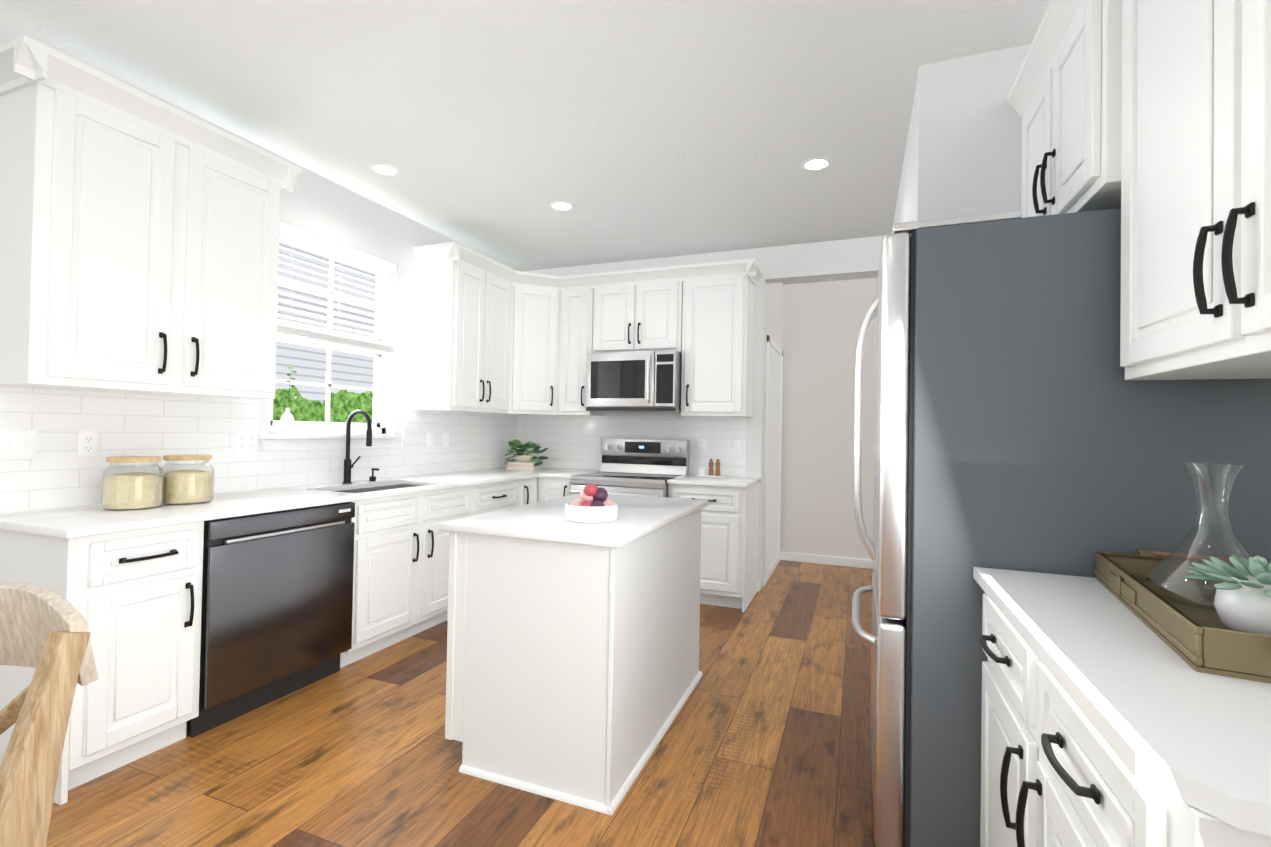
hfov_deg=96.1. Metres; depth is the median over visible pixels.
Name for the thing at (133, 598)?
base cabinet
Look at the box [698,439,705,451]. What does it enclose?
electrical outlet plate
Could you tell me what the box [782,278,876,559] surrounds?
wall
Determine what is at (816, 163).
recessed light
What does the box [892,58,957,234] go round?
wall
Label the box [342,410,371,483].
faucet
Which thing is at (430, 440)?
switch plate
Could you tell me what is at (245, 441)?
electrical outlet plate
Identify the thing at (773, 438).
door frame
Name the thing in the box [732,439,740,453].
switch plate
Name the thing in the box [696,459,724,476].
grinders
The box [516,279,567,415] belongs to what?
upper cabinet
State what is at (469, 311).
upper cabinet
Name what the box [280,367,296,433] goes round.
vase
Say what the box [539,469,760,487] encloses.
countertop
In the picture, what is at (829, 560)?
baseboard
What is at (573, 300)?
upper cabinet
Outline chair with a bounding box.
[0,583,97,846]
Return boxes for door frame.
[763,335,782,585]
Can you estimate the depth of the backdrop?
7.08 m
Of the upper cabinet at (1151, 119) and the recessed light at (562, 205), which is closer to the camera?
the upper cabinet at (1151, 119)
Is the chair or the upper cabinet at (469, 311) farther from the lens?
the upper cabinet at (469, 311)
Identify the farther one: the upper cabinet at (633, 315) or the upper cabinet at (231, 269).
the upper cabinet at (633, 315)
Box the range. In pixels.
[570,438,689,497]
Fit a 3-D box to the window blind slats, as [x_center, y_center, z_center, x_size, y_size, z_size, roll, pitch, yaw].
[-1.869,-0.811,3.618,0.062,0.643,0.894,1,-1,21]
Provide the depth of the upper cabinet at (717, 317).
4.45 m
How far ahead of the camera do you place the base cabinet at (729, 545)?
4.12 m
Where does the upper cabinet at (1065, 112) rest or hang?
attached to the wall
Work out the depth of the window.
3.72 m
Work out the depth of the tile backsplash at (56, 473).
2.77 m
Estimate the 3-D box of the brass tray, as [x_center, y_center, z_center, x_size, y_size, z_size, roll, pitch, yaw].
[1.196,0.351,1.081,0.408,0.082,0.720,1,-1,28]
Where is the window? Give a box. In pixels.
[270,237,388,433]
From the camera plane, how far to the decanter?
1.26 m
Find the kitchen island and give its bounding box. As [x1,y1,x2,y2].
[439,493,707,815]
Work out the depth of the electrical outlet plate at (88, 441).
2.41 m
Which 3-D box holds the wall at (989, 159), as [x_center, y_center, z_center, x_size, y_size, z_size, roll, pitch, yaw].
[1.641,-0.061,2.188,0.760,2.780,0.140,1,-1,21]
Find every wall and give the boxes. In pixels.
[0,21,517,451]
[517,236,883,590]
[762,282,785,576]
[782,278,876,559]
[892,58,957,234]
[957,44,1030,216]
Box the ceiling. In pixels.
[0,0,1049,284]
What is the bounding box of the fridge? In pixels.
[852,208,1270,846]
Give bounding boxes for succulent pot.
[1184,554,1270,634]
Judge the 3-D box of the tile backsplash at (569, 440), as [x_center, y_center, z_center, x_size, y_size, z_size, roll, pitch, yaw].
[-0.102,0.180,5.052,2.163,0.485,0.006,1,-1,21]
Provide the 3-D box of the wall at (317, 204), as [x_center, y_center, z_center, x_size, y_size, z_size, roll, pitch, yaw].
[-2.519,-0.137,2.100,0.140,2.780,7.555,1,-1,21]
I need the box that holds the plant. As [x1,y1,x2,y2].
[504,439,547,469]
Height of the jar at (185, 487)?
0.212 m
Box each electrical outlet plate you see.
[77,430,98,457]
[235,431,256,452]
[593,436,600,448]
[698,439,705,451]
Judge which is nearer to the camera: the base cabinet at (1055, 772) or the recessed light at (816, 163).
the base cabinet at (1055, 772)
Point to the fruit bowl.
(592, 504)
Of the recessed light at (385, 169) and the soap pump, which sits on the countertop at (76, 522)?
the soap pump
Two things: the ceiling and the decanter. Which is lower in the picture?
the decanter
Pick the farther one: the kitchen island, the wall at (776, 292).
the wall at (776, 292)
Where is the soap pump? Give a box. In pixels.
[369,468,378,480]
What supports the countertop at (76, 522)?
on the base cabinet at (133, 598)
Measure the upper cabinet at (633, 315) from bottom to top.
0.581 m
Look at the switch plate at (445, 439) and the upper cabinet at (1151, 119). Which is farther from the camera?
the switch plate at (445, 439)
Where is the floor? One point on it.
(765, 741)
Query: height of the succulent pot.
0.140 m
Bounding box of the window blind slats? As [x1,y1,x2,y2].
[277,221,396,354]
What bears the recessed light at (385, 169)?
in the ceiling
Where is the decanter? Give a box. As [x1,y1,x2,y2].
[1140,462,1250,610]
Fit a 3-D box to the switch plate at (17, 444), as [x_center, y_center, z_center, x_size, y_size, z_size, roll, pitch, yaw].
[-2.387,0.082,2.208,0.014,0.114,0.116,1,-1,21]
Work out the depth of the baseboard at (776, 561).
5.15 m
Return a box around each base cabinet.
[0,477,537,804]
[538,477,570,501]
[668,482,759,611]
[980,593,1270,846]
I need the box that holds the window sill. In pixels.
[259,433,406,450]
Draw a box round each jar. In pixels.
[101,456,163,510]
[159,454,214,504]
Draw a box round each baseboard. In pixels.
[762,552,781,586]
[781,552,872,568]
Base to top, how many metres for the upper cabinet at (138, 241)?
1.090 m
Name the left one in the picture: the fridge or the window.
the window
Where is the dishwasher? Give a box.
[190,502,354,737]
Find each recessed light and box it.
[369,163,399,175]
[550,201,574,210]
[801,157,831,170]
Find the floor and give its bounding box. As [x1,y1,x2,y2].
[46,560,875,846]
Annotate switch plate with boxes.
[0,430,36,459]
[427,433,433,447]
[443,433,448,446]
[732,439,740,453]
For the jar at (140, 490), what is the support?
on the countertop at (76, 522)
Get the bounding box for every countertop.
[0,467,571,538]
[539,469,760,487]
[973,567,1270,835]
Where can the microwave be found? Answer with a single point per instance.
(637, 382)
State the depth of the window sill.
3.46 m
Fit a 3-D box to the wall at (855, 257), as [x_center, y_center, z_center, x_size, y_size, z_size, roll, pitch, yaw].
[0.473,-0.045,4.912,3.395,2.780,0.140,1,-1,21]
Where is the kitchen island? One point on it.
(574, 674)
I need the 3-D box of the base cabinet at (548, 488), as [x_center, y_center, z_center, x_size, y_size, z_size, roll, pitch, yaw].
[-0.545,0.885,4.881,0.332,0.882,0.618,1,-1,21]
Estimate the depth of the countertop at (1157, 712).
0.80 m
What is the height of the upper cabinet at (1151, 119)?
1.164 m
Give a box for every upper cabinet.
[0,67,187,394]
[171,135,287,398]
[416,255,519,414]
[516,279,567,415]
[552,283,604,415]
[592,275,683,353]
[680,271,755,416]
[1017,0,1110,217]
[1107,0,1270,379]
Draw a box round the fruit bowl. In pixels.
[565,483,617,523]
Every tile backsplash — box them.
[0,386,515,513]
[516,416,746,476]
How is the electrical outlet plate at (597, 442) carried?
attached to the tile backsplash at (569, 440)
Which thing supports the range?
on the floor
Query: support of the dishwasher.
on the floor
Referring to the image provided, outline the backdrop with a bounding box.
[273,241,375,422]
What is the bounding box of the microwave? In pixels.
[586,351,681,412]
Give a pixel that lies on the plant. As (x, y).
(522, 462)
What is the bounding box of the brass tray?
[1094,548,1270,683]

